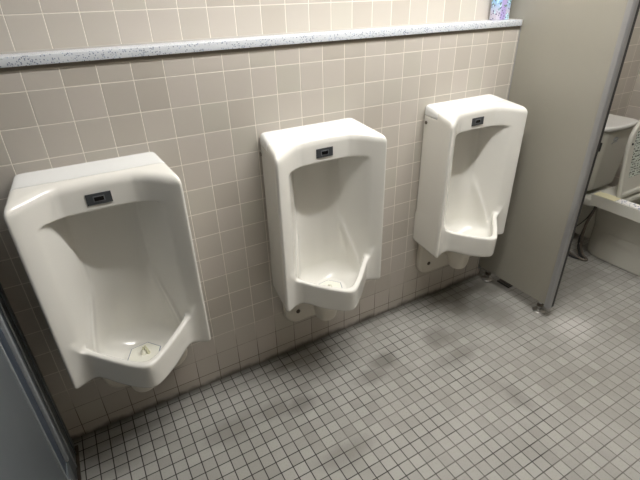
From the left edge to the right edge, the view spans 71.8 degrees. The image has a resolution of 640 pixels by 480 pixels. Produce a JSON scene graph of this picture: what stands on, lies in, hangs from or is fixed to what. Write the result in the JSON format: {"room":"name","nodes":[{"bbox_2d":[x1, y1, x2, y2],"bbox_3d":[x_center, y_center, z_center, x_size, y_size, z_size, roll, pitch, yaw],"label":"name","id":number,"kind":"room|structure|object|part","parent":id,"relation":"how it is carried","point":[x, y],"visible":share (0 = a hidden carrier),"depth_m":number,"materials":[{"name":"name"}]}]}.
{"room":"public restroom","nodes":[
{"label":"public restroom","id":0,"kind":"room"},
{"bbox_2d":[0,26,520,439],"bbox_3d":[-0.483,0.005,1.837,3.382,1.454,0.099,-17,32,-25],"label":"wall","id":1,"kind":"structure","parent":0,"point":[205,118],"depth_m":1.77,"materials":[{"name":"beige tile"}]},
{"bbox_2d":[3,152,210,391],"bbox_3d":[-0.666,0.230,1.552,0.488,0.961,0.368,-17,32,-25],"label":"urinal","id":2,"kind":"object","parent":1,"relation":"attached to","point":[105,248],"visible":0.99,"depth_m":1.50,"materials":[{"name":"white ceramic"}]},
{"bbox_3d":[-0.692,-0.131,1.383,0.074,0.036,0.006,-17,32,-25],"label":"sensor panel","id":3,"kind":"part","parent":2,"relation":"part of","materials":[{"name":"grey plastic"}]},
{"bbox_2d":[132,386,153,391],"bbox_3d":[-0.699,0.497,1.734,0.137,0.130,0.210,-17,32,-25],"label":"drain pipe","id":4,"kind":"object","parent":2,"relation":"attached to","point":[139,389],"depth_m":1.68,"materials":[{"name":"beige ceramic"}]},
{"bbox_3d":[-0.664,0.419,1.665,0.024,0.021,0.024,-17,32,-25],"label":"drain knob","id":5,"kind":"part","parent":2,"relation":"part of","materials":[{"name":"white plastic"}]},
{"bbox_2d":[142,345,150,353],"bbox_3d":[-0.658,0.412,1.660,0.034,0.041,0.014,-7,30,-10],"label":"block","id":6,"kind":"object","parent":2,"relation":"on","point":[145,346],"visible":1,"depth_m":1.66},
{"bbox_2d":[0,19,521,72],"bbox_3d":[-0.510,-0.633,1.471,3.359,0.046,0.108,-17,32,-25],"label":"stone ledge","id":7,"kind":"object","parent":1,"relation":"on","point":[29,60],"visible":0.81,"depth_m":1.52,"materials":[{"name":"grey stone"}]},
{"bbox_2d":[489,0,510,19],"bbox_3d":[0.868,-1.156,2.106,0.093,0.190,0.041,-17,32,-25],"label":"floral box","id":8,"kind":"object","parent":7,"relation":"on","point":[500,9],"visible":1,"depth_m":2.11,"materials":[{"name":"purple"}]},
{"bbox_2d":[260,118,386,320],"bbox_3d":[0.043,0.019,1.895,0.488,0.961,0.368,-17,32,-25],"label":"urinal","id":9,"kind":"object","parent":1,"relation":"attached to","point":[324,182],"visible":1,"depth_m":1.86,"materials":[{"name":"white ceramic"}]},
{"bbox_3d":[0.018,-0.343,1.727,0.074,0.036,0.006,-17,32,-25],"label":"sensor panel","id":10,"kind":"part","parent":9,"relation":"part of","materials":[{"name":"grey plastic"}]},
{"bbox_2d":[314,306,336,320],"bbox_3d":[0.010,0.285,2.078,0.137,0.130,0.210,-17,32,-25],"label":"outlet","id":11,"kind":"object","parent":9,"relation":"attached to","point":[324,314],"depth_m":2.01,"materials":[{"name":"beige ceramic"}]},
{"bbox_2d":[413,94,526,272],"bbox_3d":[0.767,-0.197,2.246,0.488,0.961,0.368,-17,32,-25],"label":"urinal","id":12,"kind":"object","parent":1,"relation":"attached to","point":[471,146],"visible":1,"depth_m":2.21,"materials":[{"name":"white ceramic"}]},
{"bbox_2d":[444,251,469,268],"bbox_3d":[0.733,0.069,2.428,0.137,0.130,0.210,-17,32,-25],"label":"outlet","id":13,"kind":"object","parent":12,"relation":"attached to","point":[455,260],"depth_m":2.36,"materials":[{"name":"beige ceramic"}]},
{"bbox_3d":[0.741,-0.558,2.077,0.074,0.036,0.006,-17,32,-25],"label":"sensor panel","id":14,"kind":"part","parent":12,"relation":"part of","materials":[{"name":"grey plastic"}]},
{"bbox_2d":[0,0,639,116],"bbox_3d":[0.054,-0.782,1.891,4.970,2.750,0.100,-17,32,-25],"label":"wall","id":15,"kind":"structure","parent":0,"point":[25,25],"depth_m":1.54,"materials":[{"name":"beige tile"}]},
{"bbox_2d":[72,233,639,479],"bbox_3d":[0.855,1.092,1.392,4.970,0.080,3.200,-17,32,-25],"label":"floor","id":16,"kind":"structure","parent":0,"point":[463,380],"depth_m":1.98,"materials":[{"name":"tile"}]},
{"bbox_2d":[0,283,81,479],"bbox_3d":[-0.816,0.202,0.991,0.046,1.950,0.950,-17,32,-25],"label":"door","id":17,"kind":"structure","parent":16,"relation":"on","point":[36,443],"depth_m":1.34,"materials":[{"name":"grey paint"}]},
{"bbox_3d":[-0.746,0.279,0.887,0.028,1.888,0.657,-17,32,-25],"label":"panel","id":18,"kind":"part","parent":17,"relation":"part of","materials":[{"name":"grey metal"}]},
{"bbox_3d":[-0.912,0.887,1.606,0.028,0.139,0.108,-17,32,-25],"label":"rail","id":19,"kind":"part","parent":17,"relation":"part of","materials":[{"name":"grey metal"}]},
{"bbox_2d":[497,279,511,287],"bbox_3d":[1.163,0.268,2.766,0.060,0.008,0.090,-17,32,-25],"label":"floor grate","id":20,"kind":"object","parent":16,"relation":"on","point":[500,281],"visible":0.6,"depth_m":2.76,"materials":[{"name":"black metal"}]},
{"bbox_2d":[478,0,639,313],"bbox_3d":[1.110,-0.591,2.212,0.068,2.050,0.605,-17,32,-25],"label":"partition","id":21,"kind":"object","parent":16,"relation":"on","point":[570,55],"depth_m":2.13,"materials":[{"name":"grey metal"}]},
{"bbox_3d":[1.246,-0.498,1.974,0.045,1.986,0.029,-17,32,-25],"label":"edge trim","id":22,"kind":"part","parent":21,"relation":"part of","materials":[{"name":"silver metal"}]},
{"bbox_2d":[568,114,639,275],"bbox_3d":[1.900,-0.307,2.782,0.567,0.960,0.748,-17,32,-25],"label":"toilet","id":23,"kind":"object","parent":16,"relation":"on","point":[609,217],"visible":0.7,"depth_m":2.80,"materials":[{"name":"white ceramic"}]},
{"bbox_3d":[1.630,-0.150,2.981,0.357,0.315,0.036,16,34,29],"label":"power cord","id":24,"kind":"part","parent":23,"relation":"part of","materials":[{"name":"black rubber"}]},
{"bbox_3d":[1.770,-0.269,2.725,0.074,0.005,0.130,-17,32,-25],"label":"arm","id":25,"kind":"part","parent":23,"relation":"part of","materials":[{"name":"beige plastic"}]},
{"bbox_3d":[1.977,-0.086,2.947,0.365,0.410,0.743,-17,32,-25],"label":"bowl","id":26,"kind":"part","parent":23,"relation":"part of","materials":[{"name":"grey ceramic"}]},
{"bbox_3d":[1.838,-0.563,2.938,0.326,0.410,0.228,-17,32,-25],"label":"tank","id":27,"kind":"part","parent":23,"relation":"part of","materials":[{"name":"grey ceramic"}]},
{"bbox_3d":[1.834,-0.184,2.643,0.083,0.069,0.400,-17,32,-25],"label":"control arm","id":28,"kind":"part","parent":23,"relation":"part of","materials":[{"name":"grey plastic"}]},
{"bbox_3d":[1.838,-0.749,2.824,0.370,0.028,0.249,-17,32,-25],"label":"tank lid","id":29,"kind":"part","parent":23,"relation":"part of","materials":[{"name":"white ceramic"}]},
{"bbox_3d":[1.969,-0.527,2.691,0.396,0.494,0.026,-17,25,-25],"label":"seat","id":30,"kind":"part","parent":23,"relation":"part of","materials":[{"name":"grey plastic"}]},
{"bbox_2d":[607,70,639,186],"bbox_3d":[2.936,-0.775,1.730,0.100,2.750,3.000,-17,32,-25],"label":"wall","id":31,"kind":"structure","parent":0,"point":[633,111],"depth_m":3.07,"materials":[{"name":"beige tile"}]}
]}

